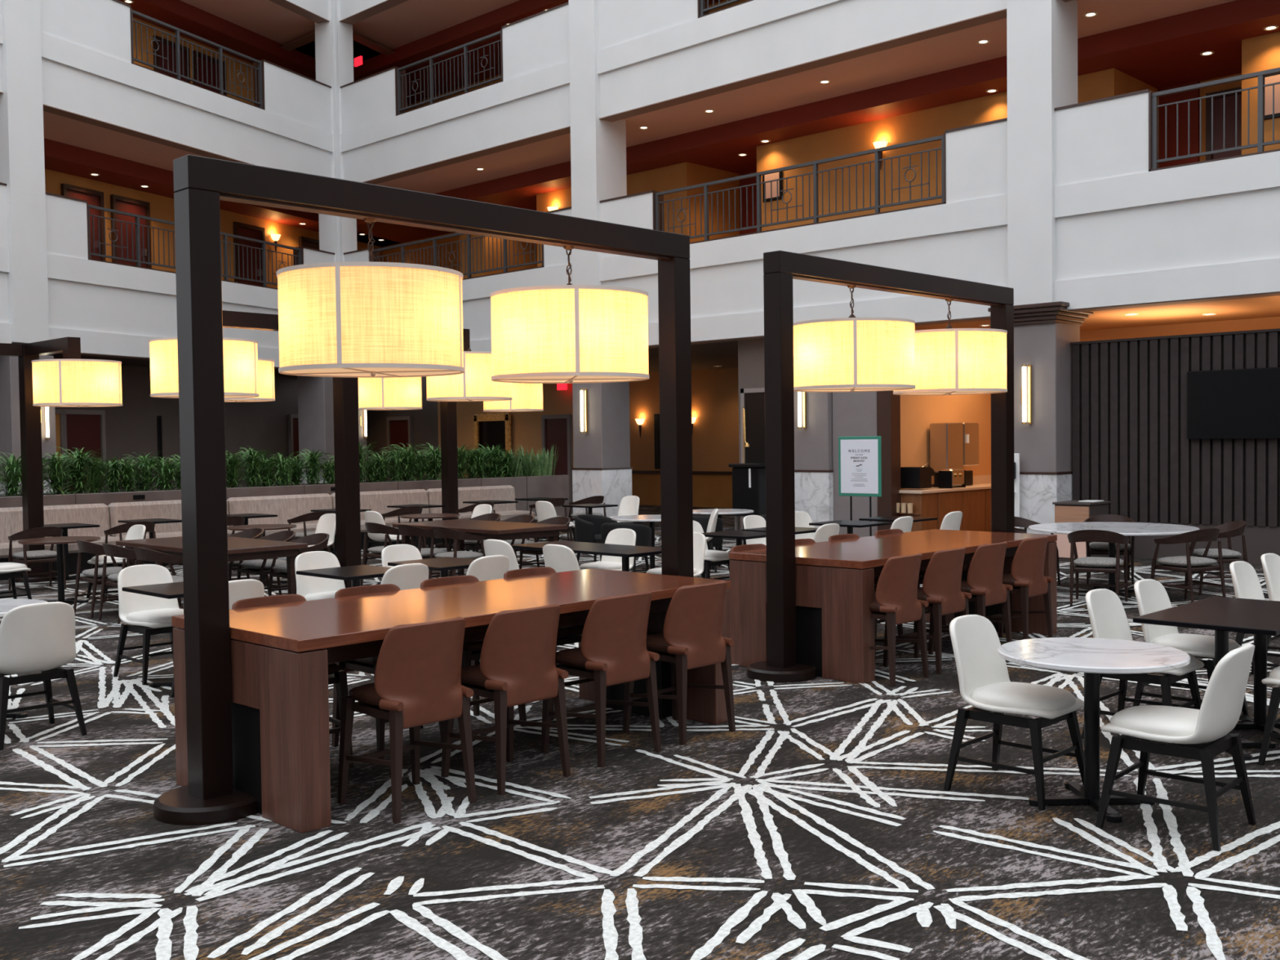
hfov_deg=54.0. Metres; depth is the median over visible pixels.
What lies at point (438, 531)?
wooden armchair
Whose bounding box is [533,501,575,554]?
shell chair
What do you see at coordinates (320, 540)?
wooden armchair
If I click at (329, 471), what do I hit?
shrub
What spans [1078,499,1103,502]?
tray
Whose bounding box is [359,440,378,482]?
shrub
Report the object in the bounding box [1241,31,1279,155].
wall
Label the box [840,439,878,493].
poster
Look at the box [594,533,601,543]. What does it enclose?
seat cushion
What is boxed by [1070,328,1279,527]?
wall
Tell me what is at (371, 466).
shrub
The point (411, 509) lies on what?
wooden armchair
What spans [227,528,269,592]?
wooden armchair
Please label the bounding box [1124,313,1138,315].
recessed light
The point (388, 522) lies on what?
seat cushion
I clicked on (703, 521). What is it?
barrel armchair
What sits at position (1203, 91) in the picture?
wall
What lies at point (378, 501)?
cushion
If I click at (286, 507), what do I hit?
cushion
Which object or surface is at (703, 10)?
balcony railing
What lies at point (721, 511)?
round table
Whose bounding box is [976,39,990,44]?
recessed light
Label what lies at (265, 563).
seat cushion
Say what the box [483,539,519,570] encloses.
shell chair
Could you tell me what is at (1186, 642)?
seat cushion
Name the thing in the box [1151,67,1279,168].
balcony railing
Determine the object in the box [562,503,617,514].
square table
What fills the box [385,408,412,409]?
diffuser
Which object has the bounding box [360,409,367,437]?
sconce
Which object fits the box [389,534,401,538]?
seat cushion
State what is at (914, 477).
toaster
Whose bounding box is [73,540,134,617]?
wooden armchair
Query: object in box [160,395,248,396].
diffuser
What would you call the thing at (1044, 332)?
column
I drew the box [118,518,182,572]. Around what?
square table
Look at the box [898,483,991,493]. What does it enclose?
countertop
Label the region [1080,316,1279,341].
wall
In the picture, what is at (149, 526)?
wooden armchair
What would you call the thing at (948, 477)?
toaster
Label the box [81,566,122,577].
seat cushion
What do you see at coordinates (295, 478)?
shrub
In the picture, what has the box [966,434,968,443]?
tap
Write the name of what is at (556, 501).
wooden armchair
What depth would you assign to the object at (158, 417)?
29.22 m
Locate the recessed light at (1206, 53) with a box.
[1200,51,1213,55]
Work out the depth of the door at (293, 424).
33.58 m
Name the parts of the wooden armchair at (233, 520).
bowed rail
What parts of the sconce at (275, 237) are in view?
lamp shade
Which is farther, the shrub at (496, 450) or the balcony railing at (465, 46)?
the balcony railing at (465, 46)
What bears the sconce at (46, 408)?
attached to the column at (10, 422)
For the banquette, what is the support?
on the floor
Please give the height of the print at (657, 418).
1.380 m
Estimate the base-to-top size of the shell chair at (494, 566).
0.855 m
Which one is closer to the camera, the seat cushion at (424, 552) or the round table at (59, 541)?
the round table at (59, 541)
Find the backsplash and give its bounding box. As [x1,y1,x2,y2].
[902,475,991,488]
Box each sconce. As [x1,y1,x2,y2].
[40,406,49,439]
[270,234,280,253]
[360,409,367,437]
[546,206,558,211]
[579,388,587,432]
[635,418,644,437]
[691,417,696,431]
[797,391,806,428]
[872,141,888,169]
[1021,364,1031,424]
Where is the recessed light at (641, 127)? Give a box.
[638,126,648,128]
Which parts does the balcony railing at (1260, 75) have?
post, rail, rail, rail, post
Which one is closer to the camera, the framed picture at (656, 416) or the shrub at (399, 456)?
the shrub at (399, 456)
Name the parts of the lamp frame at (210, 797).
post, drum pendant, chain, lamp shade, chain, lamp shade, drum pendant, post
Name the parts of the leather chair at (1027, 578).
leg, foot rail, leg, seat, seat frame, leg, backrest, leg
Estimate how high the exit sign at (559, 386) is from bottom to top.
0.220 m
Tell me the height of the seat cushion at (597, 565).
0.083 m
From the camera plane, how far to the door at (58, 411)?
26.63 m
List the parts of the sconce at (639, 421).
stem, lamp shade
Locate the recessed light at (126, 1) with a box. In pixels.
[123,0,133,3]
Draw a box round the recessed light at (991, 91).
[986,88,998,93]
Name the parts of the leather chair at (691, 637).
leg, foot rail, seat, seat frame, leg, leg, backrest, leg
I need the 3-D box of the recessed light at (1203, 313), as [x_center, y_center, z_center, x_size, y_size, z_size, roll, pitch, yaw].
[8.782,-2.554,19.379,0.210,0.014,0.210,1,2,44]
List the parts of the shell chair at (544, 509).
leg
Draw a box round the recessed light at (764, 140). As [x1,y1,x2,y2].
[760,139,770,142]
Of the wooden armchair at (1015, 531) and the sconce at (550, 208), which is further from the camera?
the sconce at (550, 208)
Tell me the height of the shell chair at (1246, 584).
0.855 m
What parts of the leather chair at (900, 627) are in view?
backrest, seat, foot rail, leg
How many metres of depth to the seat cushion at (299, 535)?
18.44 m
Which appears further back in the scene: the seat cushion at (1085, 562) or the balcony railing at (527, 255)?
the balcony railing at (527, 255)
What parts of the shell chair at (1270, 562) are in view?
leg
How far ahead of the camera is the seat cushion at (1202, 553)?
13.80 m
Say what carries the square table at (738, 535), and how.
on the floor
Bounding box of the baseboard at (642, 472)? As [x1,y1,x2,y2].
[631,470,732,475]
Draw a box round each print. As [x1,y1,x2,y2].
[655,416,659,466]
[764,172,779,199]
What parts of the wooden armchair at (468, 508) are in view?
bowed rail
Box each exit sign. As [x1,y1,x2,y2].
[354,55,362,66]
[556,383,567,390]
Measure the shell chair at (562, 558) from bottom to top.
0.855 m
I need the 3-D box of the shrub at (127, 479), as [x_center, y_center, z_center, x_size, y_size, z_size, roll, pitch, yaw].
[-7.907,-0.027,19.503,0.778,0.636,0.760,-1,2,4]
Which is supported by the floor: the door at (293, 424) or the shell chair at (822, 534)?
the shell chair at (822, 534)
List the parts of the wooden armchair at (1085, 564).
leg, leg, bowed rail, seat frame, leg, leg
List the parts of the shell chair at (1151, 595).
leg, seat frame, leg, leg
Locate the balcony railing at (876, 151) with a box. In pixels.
[654,134,943,239]
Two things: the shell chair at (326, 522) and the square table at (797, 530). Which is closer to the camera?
the square table at (797, 530)
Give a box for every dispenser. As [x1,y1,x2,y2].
[929,422,978,487]
[1013,462,1015,478]
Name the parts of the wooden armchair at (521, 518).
bowed rail, leg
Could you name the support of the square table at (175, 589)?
on the floor
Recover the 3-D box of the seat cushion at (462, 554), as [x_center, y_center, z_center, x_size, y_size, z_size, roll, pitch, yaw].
[-2.141,0.898,14.915,0.490,0.095,0.480,1,2,44]
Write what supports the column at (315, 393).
on the floor
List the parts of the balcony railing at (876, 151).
post, post, post, rail, rail, post, rail, post, post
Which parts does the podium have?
leg, handle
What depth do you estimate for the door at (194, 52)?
32.04 m
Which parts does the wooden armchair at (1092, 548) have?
leg, bowed rail, seat frame, leg, leg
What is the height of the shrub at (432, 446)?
0.733 m
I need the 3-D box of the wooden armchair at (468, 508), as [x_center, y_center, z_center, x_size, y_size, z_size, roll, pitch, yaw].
[-2.711,0.761,20.838,0.565,0.805,0.608,1,2,44]
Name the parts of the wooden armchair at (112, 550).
leg, seat frame, bowed rail, leg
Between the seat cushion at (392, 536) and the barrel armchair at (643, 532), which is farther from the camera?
the seat cushion at (392, 536)
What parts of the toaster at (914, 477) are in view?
control panel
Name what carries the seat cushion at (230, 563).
on the wooden armchair at (254, 533)
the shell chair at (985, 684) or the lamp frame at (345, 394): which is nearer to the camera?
the shell chair at (985, 684)
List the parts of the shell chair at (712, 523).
leg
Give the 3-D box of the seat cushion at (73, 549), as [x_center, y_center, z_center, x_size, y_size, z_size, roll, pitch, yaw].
[-8.296,0.945,17.760,0.600,0.170,1.880,1,2,44]
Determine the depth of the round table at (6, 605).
8.35 m
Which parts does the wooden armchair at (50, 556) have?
leg, leg, seat frame, bowed rail, leg, leg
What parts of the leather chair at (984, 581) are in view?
leg, leg, seat, seat frame, leg, backrest, leg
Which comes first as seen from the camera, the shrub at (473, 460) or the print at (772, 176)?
the shrub at (473, 460)
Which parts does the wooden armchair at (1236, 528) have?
leg, seat frame, bowed rail, leg, leg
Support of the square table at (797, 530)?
on the floor
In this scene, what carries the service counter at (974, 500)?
on the floor
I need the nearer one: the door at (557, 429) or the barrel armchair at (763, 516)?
the barrel armchair at (763, 516)
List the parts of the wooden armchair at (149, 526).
leg, leg, bowed rail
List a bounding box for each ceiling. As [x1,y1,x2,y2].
[43,0,1235,194]
[44,0,1279,246]
[47,291,1279,376]
[180,0,519,64]
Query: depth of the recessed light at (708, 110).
24.73 m
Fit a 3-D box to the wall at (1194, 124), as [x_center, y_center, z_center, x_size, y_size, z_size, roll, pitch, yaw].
[5.458,-5.784,26.024,11.900,2.550,0.080,1,2,44]
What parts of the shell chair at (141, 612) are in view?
leg, leg, seat frame, leg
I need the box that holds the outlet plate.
[133,494,145,499]
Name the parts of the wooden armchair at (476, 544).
seat frame, leg, bowed rail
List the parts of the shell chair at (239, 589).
leg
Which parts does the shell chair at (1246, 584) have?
leg, leg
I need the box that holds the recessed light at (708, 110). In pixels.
[703,109,714,112]
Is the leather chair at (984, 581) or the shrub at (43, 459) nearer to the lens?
the leather chair at (984, 581)
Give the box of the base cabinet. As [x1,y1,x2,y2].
[1052,500,1111,561]
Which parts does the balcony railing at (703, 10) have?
post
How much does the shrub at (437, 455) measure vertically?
0.819 m
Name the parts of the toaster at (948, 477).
panel, panel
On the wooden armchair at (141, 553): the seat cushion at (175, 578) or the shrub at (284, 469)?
the seat cushion at (175, 578)
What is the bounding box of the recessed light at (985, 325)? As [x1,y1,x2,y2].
[978,324,990,326]
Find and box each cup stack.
[896,502,900,512]
[901,502,906,512]
[906,502,912,513]
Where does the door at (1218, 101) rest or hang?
in the wall at (1203, 91)
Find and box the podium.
[728,406,765,541]
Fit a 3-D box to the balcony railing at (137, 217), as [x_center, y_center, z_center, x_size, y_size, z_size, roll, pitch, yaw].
[-9.420,-4.910,27.220,0.070,1.050,6.400,0,2,24]
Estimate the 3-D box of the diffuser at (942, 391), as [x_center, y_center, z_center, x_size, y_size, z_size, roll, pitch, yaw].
[2.744,-0.782,11.139,0.962,0.001,0.962,0,2,19]
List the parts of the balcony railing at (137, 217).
post, post, rail, rail, rail, post, post, post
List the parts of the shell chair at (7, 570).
seat frame, leg, leg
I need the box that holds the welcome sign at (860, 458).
[838,435,881,536]
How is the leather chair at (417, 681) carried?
on the floor
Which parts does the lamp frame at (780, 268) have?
post, chain, lamp shade, drum pendant, chain, drum pendant, lamp shade, post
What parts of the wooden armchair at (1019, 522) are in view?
bowed rail, leg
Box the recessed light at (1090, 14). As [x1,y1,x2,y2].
[1083,12,1097,17]
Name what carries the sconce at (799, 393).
attached to the column at (813, 445)
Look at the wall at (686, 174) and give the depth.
28.30 m
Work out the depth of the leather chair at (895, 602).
9.06 m
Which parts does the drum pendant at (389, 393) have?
lamp frame, drum pendant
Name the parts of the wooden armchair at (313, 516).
leg, bowed rail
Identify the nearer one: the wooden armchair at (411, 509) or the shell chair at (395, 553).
the shell chair at (395, 553)
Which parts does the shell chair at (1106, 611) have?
leg, leg, seat frame, leg, leg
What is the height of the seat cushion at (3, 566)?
0.083 m
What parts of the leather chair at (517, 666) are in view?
leg, seat, seat frame, foot rail, leg, leg, backrest, leg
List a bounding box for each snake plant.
[503,448,524,476]
[515,444,537,476]
[528,447,549,475]
[537,444,559,475]
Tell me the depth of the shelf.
20.51 m
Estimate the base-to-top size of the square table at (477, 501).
0.740 m
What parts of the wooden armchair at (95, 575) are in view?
leg, bowed rail, leg, seat frame, leg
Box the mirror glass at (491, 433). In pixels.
[477,420,505,476]
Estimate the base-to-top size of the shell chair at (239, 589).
0.855 m
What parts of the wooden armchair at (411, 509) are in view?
bowed rail, leg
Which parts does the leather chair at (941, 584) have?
leg, foot rail, leg, seat, seat frame, leg, backrest, leg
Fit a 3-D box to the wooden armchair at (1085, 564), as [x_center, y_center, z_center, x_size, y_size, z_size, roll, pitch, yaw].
[4.801,0.905,13.180,0.608,0.805,0.565,0,2,28]
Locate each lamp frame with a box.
[0,337,122,583]
[148,310,512,588]
[153,154,693,825]
[746,250,1014,682]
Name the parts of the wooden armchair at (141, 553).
bowed rail, leg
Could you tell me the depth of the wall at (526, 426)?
33.73 m
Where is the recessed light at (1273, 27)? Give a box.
[1262,25,1278,30]
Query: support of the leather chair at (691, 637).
on the floor
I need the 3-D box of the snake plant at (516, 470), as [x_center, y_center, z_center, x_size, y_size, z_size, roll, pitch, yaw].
[-2.502,-0.303,24.996,0.424,0.704,0.505,-1,2,-4]
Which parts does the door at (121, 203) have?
handle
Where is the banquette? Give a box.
[0,484,534,580]
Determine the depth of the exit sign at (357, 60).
33.12 m
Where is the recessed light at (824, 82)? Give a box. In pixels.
[818,80,830,84]
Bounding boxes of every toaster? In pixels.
[900,462,936,488]
[938,468,965,488]
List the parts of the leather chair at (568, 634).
backrest, leg, seat frame, seat, foot rail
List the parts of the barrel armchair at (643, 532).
leg, leg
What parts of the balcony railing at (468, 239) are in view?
post, rail, rail, post, post, rail, post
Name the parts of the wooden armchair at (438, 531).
leg, leg, leg, bowed rail, leg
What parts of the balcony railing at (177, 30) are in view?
post, post, rail, rail, rail, post, post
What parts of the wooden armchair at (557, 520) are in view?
leg, seat frame, bowed rail, leg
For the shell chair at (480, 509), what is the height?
0.855 m
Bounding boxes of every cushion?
[0,503,110,542]
[0,536,124,558]
[0,562,26,570]
[12,550,57,559]
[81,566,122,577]
[91,555,126,561]
[107,499,229,536]
[107,573,119,581]
[115,529,242,538]
[126,608,183,622]
[171,575,183,582]
[226,493,333,526]
[227,559,262,565]
[240,559,286,568]
[265,523,336,535]
[272,564,287,573]
[294,531,315,537]
[304,591,337,600]
[330,488,429,519]
[360,517,442,532]
[367,545,389,553]
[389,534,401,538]
[420,547,447,557]
[426,484,515,513]
[434,551,484,559]
[458,510,534,521]
[464,539,485,544]
[503,539,533,545]
[570,512,603,517]
[579,561,622,569]
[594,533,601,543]
[646,567,697,574]
[704,550,728,558]
[970,681,1075,710]
[1074,556,1123,567]
[1088,542,1130,550]
[1110,705,1199,736]
[1151,633,1239,653]
[1156,555,1217,566]
[1180,652,1196,668]
[1189,548,1241,558]
[1269,666,1279,679]
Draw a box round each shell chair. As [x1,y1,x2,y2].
[0,562,31,599]
[0,601,87,750]
[86,524,146,599]
[113,564,183,685]
[170,578,264,697]
[284,513,336,579]
[294,551,345,600]
[364,511,410,564]
[380,563,428,590]
[381,544,422,567]
[448,504,492,552]
[466,555,509,581]
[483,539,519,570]
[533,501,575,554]
[542,544,580,572]
[579,528,635,572]
[608,495,639,524]
[646,532,706,577]
[693,520,731,580]
[705,508,718,573]
[742,515,765,545]
[795,511,815,539]
[813,523,839,542]
[890,515,913,532]
[939,511,962,530]
[943,614,1084,809]
[1081,588,1204,745]
[1095,643,1256,851]
[1133,578,1248,715]
[1229,560,1279,675]
[1257,666,1279,765]
[1260,553,1279,652]
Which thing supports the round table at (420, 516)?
on the floor
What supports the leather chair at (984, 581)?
on the floor
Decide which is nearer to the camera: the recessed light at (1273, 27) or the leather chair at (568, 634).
the leather chair at (568, 634)
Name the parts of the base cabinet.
panel, flap panel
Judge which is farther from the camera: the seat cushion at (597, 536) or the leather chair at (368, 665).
the seat cushion at (597, 536)
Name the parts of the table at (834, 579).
leg, leg, leg, leg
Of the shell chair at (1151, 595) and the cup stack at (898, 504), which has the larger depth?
the cup stack at (898, 504)
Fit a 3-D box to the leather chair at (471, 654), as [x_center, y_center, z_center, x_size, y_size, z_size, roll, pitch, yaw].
[-1.066,1.086,7.851,0.524,0.929,0.508,1,2,44]
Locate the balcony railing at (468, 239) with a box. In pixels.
[370,232,542,278]
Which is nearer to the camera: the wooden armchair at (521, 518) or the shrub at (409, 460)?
the wooden armchair at (521, 518)
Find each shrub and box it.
[0,451,22,496]
[0,463,17,495]
[9,454,71,498]
[42,449,90,495]
[53,446,108,493]
[80,456,120,493]
[88,455,136,492]
[105,457,156,493]
[120,451,165,491]
[136,456,181,491]
[161,453,181,489]
[225,450,243,487]
[226,451,256,488]
[230,444,279,487]
[240,451,288,486]
[264,451,307,485]
[272,455,311,485]
[293,448,334,484]
[314,457,334,484]
[326,454,361,477]
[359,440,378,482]
[360,457,386,482]
[361,450,400,482]
[377,446,414,481]
[386,443,427,481]
[402,448,440,480]
[415,442,441,479]
[431,446,466,479]
[457,444,479,479]
[458,445,487,478]
[465,446,503,478]
[474,444,509,477]
[493,448,526,477]
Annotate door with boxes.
[55,408,67,490]
[59,408,106,493]
[60,183,105,261]
[110,194,151,268]
[152,35,190,82]
[192,50,226,95]
[232,221,265,285]
[288,413,298,484]
[298,235,319,249]
[386,416,413,479]
[541,413,573,514]
[740,387,764,528]
[1205,86,1241,160]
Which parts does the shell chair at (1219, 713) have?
leg, leg, seat frame, leg, leg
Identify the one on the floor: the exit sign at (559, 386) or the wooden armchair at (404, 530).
the wooden armchair at (404, 530)
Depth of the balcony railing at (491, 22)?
32.30 m
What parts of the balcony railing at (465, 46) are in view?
post, post, rail, rail, rail, post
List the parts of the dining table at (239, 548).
leg, leg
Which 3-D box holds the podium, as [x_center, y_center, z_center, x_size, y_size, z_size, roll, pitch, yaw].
[1.973,-0.102,21.765,0.660,2.350,0.600,1,2,44]
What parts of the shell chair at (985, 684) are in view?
leg, leg, seat frame, leg, leg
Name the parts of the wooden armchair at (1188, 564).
leg, bowed rail, seat frame, leg, leg, leg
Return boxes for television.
[1186,367,1279,439]
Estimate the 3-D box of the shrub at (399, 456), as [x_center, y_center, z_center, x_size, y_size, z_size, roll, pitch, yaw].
[-4.476,-0.238,22.962,0.734,0.753,0.743,-2,2,-27]
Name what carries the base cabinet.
on the floor
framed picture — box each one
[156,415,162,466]
[653,413,660,469]
[762,171,782,202]
[1264,72,1279,119]
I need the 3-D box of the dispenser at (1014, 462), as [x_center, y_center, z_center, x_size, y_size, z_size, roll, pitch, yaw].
[5.477,-0.141,18.683,0.200,0.270,0.110,1,2,44]
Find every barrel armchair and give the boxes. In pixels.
[574,514,617,563]
[600,522,651,572]
[693,515,723,569]
[742,514,765,545]
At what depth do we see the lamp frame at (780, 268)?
9.65 m
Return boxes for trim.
[0,0,334,289]
[340,0,1279,279]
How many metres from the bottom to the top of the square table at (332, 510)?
0.740 m
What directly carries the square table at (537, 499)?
on the floor
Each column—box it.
[0,355,57,494]
[297,375,368,484]
[571,381,632,527]
[793,391,833,528]
[987,301,1093,534]
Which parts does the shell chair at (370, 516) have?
leg, seat frame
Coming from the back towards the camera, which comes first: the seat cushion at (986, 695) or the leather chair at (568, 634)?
the leather chair at (568, 634)
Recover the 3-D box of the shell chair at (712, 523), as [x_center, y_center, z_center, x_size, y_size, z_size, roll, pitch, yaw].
[0.763,0.817,16.892,0.591,0.855,0.514,-1,2,-1]
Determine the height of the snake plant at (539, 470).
0.704 m
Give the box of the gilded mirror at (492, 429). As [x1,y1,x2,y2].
[472,412,511,476]
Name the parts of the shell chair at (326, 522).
seat frame, leg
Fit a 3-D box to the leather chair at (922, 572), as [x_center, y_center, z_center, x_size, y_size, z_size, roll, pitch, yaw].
[2.439,0.927,11.469,0.524,0.929,0.508,1,2,44]
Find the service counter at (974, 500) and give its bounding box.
[898,475,991,531]
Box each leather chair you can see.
[231,594,353,767]
[331,583,443,759]
[337,616,476,823]
[420,575,526,728]
[440,603,570,795]
[503,566,594,721]
[540,591,661,767]
[622,580,735,745]
[730,543,765,559]
[795,538,815,544]
[828,533,903,639]
[869,552,928,686]
[874,528,946,629]
[883,546,971,674]
[928,541,1013,654]
[973,535,1053,639]
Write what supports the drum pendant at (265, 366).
hanging from the lamp frame
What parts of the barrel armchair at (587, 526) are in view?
leg, backrest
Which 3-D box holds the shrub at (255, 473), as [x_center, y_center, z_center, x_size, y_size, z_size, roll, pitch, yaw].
[-6.412,-0.178,20.963,0.859,0.808,0.742,0,2,9]
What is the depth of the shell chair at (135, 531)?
14.84 m
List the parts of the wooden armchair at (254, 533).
leg, seat frame, bowed rail, leg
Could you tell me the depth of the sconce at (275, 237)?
34.29 m
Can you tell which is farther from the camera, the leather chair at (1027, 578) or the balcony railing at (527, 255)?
the balcony railing at (527, 255)
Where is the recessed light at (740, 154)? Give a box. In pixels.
[737,153,747,155]
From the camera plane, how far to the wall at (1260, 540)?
17.16 m
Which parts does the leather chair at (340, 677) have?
backrest, seat frame, seat, foot rail, leg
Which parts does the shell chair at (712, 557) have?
leg, leg, seat frame, leg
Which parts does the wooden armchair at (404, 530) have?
leg, bowed rail, leg, leg, seat frame, leg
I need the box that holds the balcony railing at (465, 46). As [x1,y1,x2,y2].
[396,30,502,114]
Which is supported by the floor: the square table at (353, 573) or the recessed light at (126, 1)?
the square table at (353, 573)
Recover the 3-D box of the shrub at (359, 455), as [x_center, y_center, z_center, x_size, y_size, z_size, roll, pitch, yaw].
[-5.216,-0.142,22.202,0.709,0.627,0.717,0,2,23]
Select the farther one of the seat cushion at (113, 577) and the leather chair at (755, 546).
the seat cushion at (113, 577)
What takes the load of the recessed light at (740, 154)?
in the ceiling at (1163, 52)
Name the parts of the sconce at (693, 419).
lamp shade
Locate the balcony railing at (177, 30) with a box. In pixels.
[131,9,262,108]
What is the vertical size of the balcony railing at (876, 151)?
1.050 m
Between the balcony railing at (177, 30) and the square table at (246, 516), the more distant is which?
the balcony railing at (177, 30)
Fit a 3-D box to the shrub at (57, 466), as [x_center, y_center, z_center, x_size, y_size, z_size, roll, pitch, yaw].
[-8.613,-0.058,18.707,0.817,0.767,0.797,0,2,19]
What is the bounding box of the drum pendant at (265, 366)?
[224,358,275,402]
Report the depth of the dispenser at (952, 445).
21.65 m
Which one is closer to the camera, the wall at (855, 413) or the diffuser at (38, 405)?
the diffuser at (38, 405)
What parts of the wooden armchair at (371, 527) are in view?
leg, seat frame, bowed rail, leg, leg, leg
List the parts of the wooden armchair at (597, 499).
leg, bowed rail, leg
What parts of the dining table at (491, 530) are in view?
leg, leg, leg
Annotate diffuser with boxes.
[38,404,70,405]
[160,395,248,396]
[284,367,457,375]
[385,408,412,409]
[435,398,493,400]
[503,375,643,382]
[808,386,902,391]
[902,391,1000,394]
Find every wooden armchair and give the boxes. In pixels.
[7,526,66,590]
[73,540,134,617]
[98,543,163,624]
[103,521,155,564]
[133,546,183,628]
[226,515,244,534]
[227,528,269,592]
[236,530,295,595]
[268,533,330,595]
[287,511,334,553]
[361,522,415,585]
[381,506,426,547]
[395,524,452,574]
[428,526,485,579]
[453,513,501,553]
[455,502,495,551]
[500,515,539,567]
[519,516,573,568]
[527,497,568,541]
[568,495,606,531]
[1014,516,1060,584]
[1014,530,1026,533]
[1067,529,1128,606]
[1083,514,1135,584]
[1151,528,1226,602]
[1184,520,1248,595]
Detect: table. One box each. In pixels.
[0,599,48,718]
[17,536,100,603]
[37,522,99,582]
[115,536,307,594]
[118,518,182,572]
[121,581,184,687]
[171,568,730,833]
[226,513,277,524]
[226,524,297,583]
[296,564,391,586]
[311,508,371,512]
[386,504,444,548]
[387,556,475,577]
[392,519,567,575]
[400,513,460,547]
[462,500,518,513]
[511,540,661,571]
[515,497,568,540]
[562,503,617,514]
[611,514,661,572]
[693,508,753,559]
[701,530,765,546]
[728,528,1057,683]
[741,527,817,534]
[808,520,891,533]
[858,515,937,522]
[997,637,1190,822]
[1027,521,1199,598]
[1133,596,1279,760]
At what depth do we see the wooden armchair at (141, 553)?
12.21 m
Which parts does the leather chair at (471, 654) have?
backrest, leg, seat, leg, seat frame, foot rail, leg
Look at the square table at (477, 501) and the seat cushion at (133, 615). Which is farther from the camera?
the square table at (477, 501)
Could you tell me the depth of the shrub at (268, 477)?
21.12 m
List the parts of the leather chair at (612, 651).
leg, seat, foot rail, seat frame, leg, backrest, leg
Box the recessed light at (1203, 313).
[1202,313,1217,315]
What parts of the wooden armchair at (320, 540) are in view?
leg, seat frame, bowed rail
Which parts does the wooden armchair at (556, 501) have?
bowed rail, leg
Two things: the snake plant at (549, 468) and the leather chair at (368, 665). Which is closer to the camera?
the leather chair at (368, 665)
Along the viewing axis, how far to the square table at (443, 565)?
10.96 m
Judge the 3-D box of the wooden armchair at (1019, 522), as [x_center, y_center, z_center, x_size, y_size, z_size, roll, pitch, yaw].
[4.636,0.849,15.045,0.608,0.805,0.565,-2,2,-36]
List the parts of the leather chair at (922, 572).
backrest, leg, seat, leg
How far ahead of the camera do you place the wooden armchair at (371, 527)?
15.69 m
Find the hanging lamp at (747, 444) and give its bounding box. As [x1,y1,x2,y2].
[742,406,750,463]
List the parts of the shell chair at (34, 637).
leg, seat frame, leg, leg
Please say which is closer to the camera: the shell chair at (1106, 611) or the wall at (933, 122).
the shell chair at (1106, 611)
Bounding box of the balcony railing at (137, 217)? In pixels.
[88,204,301,286]
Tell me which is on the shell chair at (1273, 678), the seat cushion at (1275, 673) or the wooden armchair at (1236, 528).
the seat cushion at (1275, 673)
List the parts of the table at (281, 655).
leg, leg, leg, leg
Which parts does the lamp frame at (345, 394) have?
drum pendant, arm, post, arm, drum pendant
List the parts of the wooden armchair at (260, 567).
leg, seat frame, leg, bowed rail, leg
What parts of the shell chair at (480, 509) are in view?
leg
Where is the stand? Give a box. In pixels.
[1013,453,1019,528]
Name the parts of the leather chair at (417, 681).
leg, seat, seat frame, foot rail, leg, leg, backrest, leg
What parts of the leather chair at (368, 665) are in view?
leg, seat frame, seat, backrest, leg, leg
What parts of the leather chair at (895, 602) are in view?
seat, leg, seat frame, leg, backrest, leg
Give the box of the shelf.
[899,512,920,515]
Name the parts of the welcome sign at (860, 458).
stand leg, frame, stand leg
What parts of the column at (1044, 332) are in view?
crown moulding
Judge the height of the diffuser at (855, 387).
0.001 m
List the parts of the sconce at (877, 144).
lamp shade, stem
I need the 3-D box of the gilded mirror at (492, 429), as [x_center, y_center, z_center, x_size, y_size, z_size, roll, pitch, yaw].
[-3.856,-0.650,32.822,1.530,2.214,0.087,1,2,44]
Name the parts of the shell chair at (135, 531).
leg, leg, seat frame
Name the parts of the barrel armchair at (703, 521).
backrest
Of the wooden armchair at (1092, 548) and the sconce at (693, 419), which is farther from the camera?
the sconce at (693, 419)
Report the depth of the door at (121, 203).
29.68 m
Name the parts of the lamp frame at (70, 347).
arm, post, arm, drum pendant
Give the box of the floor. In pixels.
[0,504,1279,959]
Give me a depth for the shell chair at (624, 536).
13.22 m
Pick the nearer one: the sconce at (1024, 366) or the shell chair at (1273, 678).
the shell chair at (1273, 678)
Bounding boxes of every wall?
[0,0,338,367]
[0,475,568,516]
[44,168,382,288]
[54,365,371,490]
[133,17,254,105]
[333,0,1279,351]
[370,376,573,479]
[382,73,1241,271]
[406,0,749,111]
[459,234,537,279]
[536,161,739,266]
[629,367,739,508]
[737,338,764,530]
[739,80,1199,235]
[756,67,1157,231]
[832,391,877,537]
[876,391,901,530]
[900,328,991,488]
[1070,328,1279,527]
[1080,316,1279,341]
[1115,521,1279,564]
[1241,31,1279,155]
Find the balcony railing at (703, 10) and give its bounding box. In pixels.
[700,0,741,16]
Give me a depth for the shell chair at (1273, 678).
6.72 m

